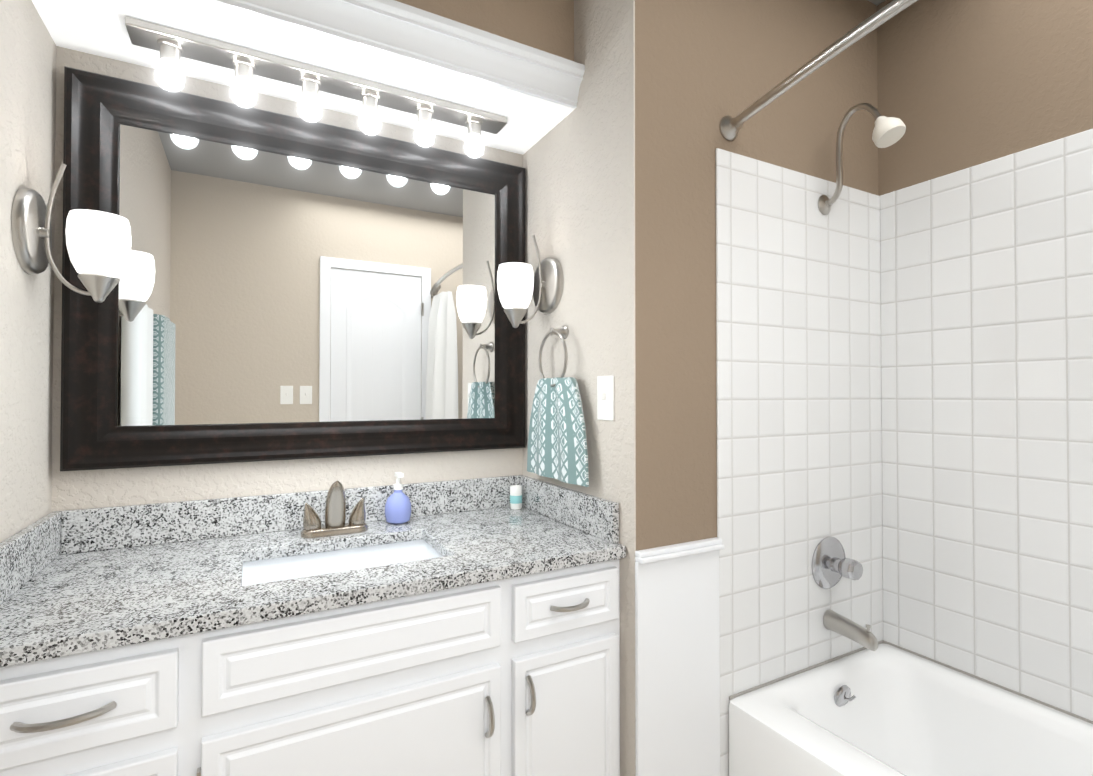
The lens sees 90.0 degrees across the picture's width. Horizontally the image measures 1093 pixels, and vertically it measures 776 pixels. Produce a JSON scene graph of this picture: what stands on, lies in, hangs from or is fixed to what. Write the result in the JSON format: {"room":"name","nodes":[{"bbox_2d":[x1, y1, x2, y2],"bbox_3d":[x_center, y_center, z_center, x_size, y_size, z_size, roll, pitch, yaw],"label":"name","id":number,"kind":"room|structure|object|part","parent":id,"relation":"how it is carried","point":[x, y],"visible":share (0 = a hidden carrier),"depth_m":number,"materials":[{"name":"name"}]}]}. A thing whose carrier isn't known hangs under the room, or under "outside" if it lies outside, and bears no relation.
{"room":"bathroom","nodes":[
{"label":"bathroom","id":0,"kind":"room"},
{"bbox_2d":[0,0,56,541],"bbox_3d":[-0.691,-0.019,0.319,0.100,2.550,2.333,0,-1,-29],"label":"wall","id":1,"kind":"structure","parent":0,"point":[28,50],"depth_m":1.12,"materials":[{"name":"beige paint"}]},
{"bbox_2d":[11,163,131,302],"bbox_3d":[-0.993,-0.329,1.166,0.173,0.288,0.172,0,-1,-29],"label":"sconce","id":2,"kind":"object","parent":1,"relation":"attached to","point":[98,244],"visible":1,"depth_m":1.14,"materials":[{"name":"silver metal"}]},
{"bbox_3d":[-0.966,-0.304,1.181,0.111,0.132,0.111,0,-1,-29],"label":"lamp shade","id":3,"kind":"part","parent":2,"relation":"part of","materials":[{"name":"white glass"}]},
{"bbox_2d":[51,46,524,511],"bbox_3d":[-0.632,-0.004,1.597,1.224,2.550,0.144,0,-1,-29],"label":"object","id":4,"kind":"object","parent":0,"point":[286,287],"depth_m":1.49,"materials":[{"name":"brown wood"}]},
{"bbox_3d":[-0.610,-0.274,1.575,1.014,0.760,0.005,0,-1,-29],"label":"glass","id":5,"kind":"part","parent":4,"relation":"part of","materials":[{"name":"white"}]},
{"bbox_2d":[523,0,635,775],"bbox_3d":[0.044,-0.003,1.639,0.004,2.550,0.714,0,-1,-29],"label":"wall","id":6,"kind":"structure","parent":0,"point":[579,163],"depth_m":1.46,"materials":[{"name":"beige paint"}]},
{"bbox_2d":[497,235,563,327],"bbox_3d":[-0.066,-0.325,1.659,0.173,0.288,0.172,0,-1,-29],"label":"sconce","id":7,"kind":"object","parent":6,"relation":"attached to","point":[519,284],"visible":1,"depth_m":1.62,"materials":[{"name":"white glass"}]},
{"bbox_3d":[-0.093,-0.300,1.644,0.111,0.132,0.111,0,-1,-29],"label":"lamp shade","id":8,"kind":"part","parent":7,"relation":"part of","materials":[{"name":"white glass"}]},
{"bbox_2d":[527,326,588,486],"bbox_3d":[0.033,0.038,1.590,0.062,0.446,0.340,0,-1,-29],"label":"towel ring","id":9,"kind":"object","parent":6,"relation":"attached to","point":[557,444],"visible":1,"depth_m":1.55,"materials":[{"name":"teal fabric"}]},
{"bbox_2d":[527,377,588,486],"bbox_3d":[0.025,0.116,1.585,0.044,0.290,0.340,0,-1,-29],"label":"towel","id":10,"kind":"object","parent":9,"relation":"hanging from","point":[557,442],"depth_m":1.54,"materials":[{"name":"teal fabric"}]},
{"bbox_2d":[597,375,613,420],"bbox_3d":[0.154,0.026,1.425,0.006,0.116,0.072,0,-1,-29],"label":"light switch","id":11,"kind":"object","parent":6,"relation":"attached to","point":[605,407],"visible":1,"depth_m":1.42,"materials":[{"name":"white plastic"}]},
{"bbox_2d":[635,0,877,550],"bbox_3d":[0.533,0.000,1.905,1.110,2.550,0.714,0,-1,-29],"label":"wall","id":12,"kind":"structure","parent":0,"point":[703,68],"depth_m":1.43,"materials":[{"name":"brown paint"}]},
{"bbox_2d":[205,0,584,108],"bbox_3d":[-0.443,-0.858,1.260,1.224,0.098,0.054,0,-1,-29],"label":"crown molding","id":13,"kind":"structure","parent":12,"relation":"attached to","point":[404,31],"depth_m":1.34,"materials":[{"name":"white paint"}]},
{"bbox_2d":[635,537,723,775],"bbox_3d":[0.338,0.831,1.365,0.270,0.875,0.030,0,-1,-29],"label":"wainscot","id":14,"kind":"structure","parent":12,"relation":"attached to","point":[677,682],"depth_m":1.36,"materials":[{"name":"white paint"}]},
{"bbox_2d":[715,148,882,775],"bbox_3d":[0.779,0.317,1.624,0.743,1.910,0.008,0,-1,-29],"label":"wall tile","id":15,"kind":"structure","parent":12,"relation":"attached to","point":[798,377],"depth_m":1.58,"materials":[{"name":"white tile"}]},
{"bbox_2d":[811,537,862,588],"bbox_3d":[0.877,0.529,1.614,0.156,0.156,0.096,0,-1,-29],"label":"shower valve","id":16,"kind":"object","parent":15,"relation":"attached to","point":[831,565],"visible":1,"depth_m":1.62,"materials":[{"name":"silver metal"}]},
{"bbox_2d":[823,610,877,650],"bbox_3d":[0.888,0.704,1.591,0.054,0.069,0.146,0,-1,-29],"label":"tub spout","id":17,"kind":"object","parent":15,"relation":"attached to","point":[848,628],"visible":1,"depth_m":1.58,"materials":[{"name":"silver metal"}]},
{"bbox_2d":[818,103,905,214],"bbox_3d":[0.901,-0.673,1.565,0.078,0.288,0.232,0,-1,-29],"label":"shower head","id":18,"kind":"object","parent":15,"relation":"attached to","point":[888,131],"visible":1,"depth_m":1.54},
{"bbox_2d":[868,0,885,5],"bbox_3d":[0.336,-1.312,0.893,2.438,0.050,2.333,0,-1,-29],"label":"ceiling","id":19,"kind":"structure","parent":0,"point":[876,2],"depth_m":1.80,"materials":[{"name":"grey"}]},
{"bbox_2d":[395,0,573,60],"bbox_3d":[-0.538,-1.049,1.438,1.224,0.463,0.336,0,-1,-29],"label":"wall","id":20,"kind":"structure","parent":19,"relation":"attached to","point":[546,25],"depth_m":1.50,"materials":[{"name":"beige paint"}]},
{"bbox_2d":[32,0,573,154],"bbox_3d":[-0.537,-0.812,1.433,1.224,0.012,0.340,0,-1,-29],"label":"soffit","id":21,"kind":"object","parent":20,"relation":"attached to","point":[96,27],"visible":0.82,"depth_m":1.34,"materials":[{"name":"white"}]},
{"bbox_2d":[125,16,506,157],"bbox_3d":[-0.534,-0.745,1.436,0.910,0.120,0.082,0,-1,-29],"label":"light bar","id":22,"kind":"object","parent":21,"relation":"attached to","point":[173,46],"visible":1,"depth_m":1.38,"materials":[{"name":"silver metal"}]},
{"bbox_2d":[877,0,1092,195],"bbox_3d":[1.534,-0.010,1.122,0.100,2.550,1.618,0,-1,-29],"label":"wall","id":23,"kind":"structure","parent":0,"point":[963,84],"depth_m":1.57,"materials":[{"name":"brown paint"}]},
{"bbox_2d":[880,129,1092,720],"bbox_3d":[1.464,0.311,1.132,0.008,1.910,1.510,0,-1,-29],"label":"wall tile","id":24,"kind":"structure","parent":23,"relation":"attached to","point":[986,270],"depth_m":1.52,"materials":[{"name":"white tile"}]},
{"bbox_3d":[0.336,1.287,0.861,2.438,0.050,2.333,0,-1,-29],"label":"floor","id":25,"kind":"structure","parent":0,"visible":0},
{"bbox_2d":[0,475,625,775],"bbox_3d":[-0.473,0.755,1.295,1.220,1.025,0.605,0,-1,-29],"label":"bathroom vanity","id":26,"kind":"object","parent":25,"relation":"on","point":[466,627],"visible":1,"depth_m":1.12,"materials":[{"name":"white paint"}]},
{"bbox_2d":[0,507,625,667],"bbox_3d":[-0.478,0.402,1.309,1.220,0.029,0.584,0,-1,-29],"label":"countertop","id":27,"kind":"structure","parent":26,"relation":"on","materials":[{"name":"stone"}]},
{"bbox_2d":[0,475,618,604],"bbox_3d":[-0.485,0.338,1.323,1.220,0.100,0.554,0,-1,-29],"label":"backsplash","id":28,"kind":"structure","parent":27,"relation":"on","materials":[{"name":"stone"}]},
{"bbox_2d":[301,481,367,537],"bbox_3d":[-0.565,0.317,1.464,0.168,0.144,0.068,0,-1,-29],"label":"faucet","id":29,"kind":"object","parent":27,"relation":"on","point":[335,526],"depth_m":1.44,"materials":[{"name":"silver metal"}]},
{"bbox_2d":[242,539,442,585],"bbox_3d":[-0.468,0.489,1.285,0.500,0.144,0.343,0,-1,-29],"label":"sink","id":30,"kind":"object","parent":27,"relation":"in","point":[270,567],"depth_m":1.40,"materials":[{"name":"white ceramic"}]},
{"bbox_2d":[385,472,411,523],"bbox_3d":[-0.431,0.318,1.587,0.076,0.145,0.075,0,-1,-29],"label":"soap bottle","id":31,"kind":"object","parent":27,"relation":"on","point":[398,509],"visible":0.96,"depth_m":1.56,"materials":[{"name":"blue"}]},
{"bbox_2d":[510,485,521,509],"bbox_3d":[-0.099,0.356,1.778,0.041,0.074,0.041,0,-1,-29],"label":"bottle","id":32,"kind":"object","parent":27,"relation":"on","point":[515,497],"visible":0.98,"depth_m":1.76,"materials":[{"name":"white plastic"}]},
{"bbox_2d":[729,640,1092,775],"bbox_3d":[1.148,1.038,0.953,0.710,0.450,1.507,0,-1,-29],"label":"bathtub","id":33,"kind":"object","parent":25,"relation":"on","point":[886,708],"visible":1,"depth_m":1.50,"materials":[{"name":"white ceramic"}]},
{"bbox_3d":[0.869,-0.025,-0.103,2.238,2.550,0.100,0,-1,-29],"label":"wall","id":34,"kind":"structure","parent":0,"visible":0},
{"bbox_2d":[720,0,917,140],"bbox_3d":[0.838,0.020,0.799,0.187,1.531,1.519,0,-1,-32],"label":"curtain rod","id":35,"kind":"object","parent":34,"relation":"attached to","point":[730,126],"visible":1,"depth_m":1.19,"materials":[{"name":"silver metal"}]}
]}

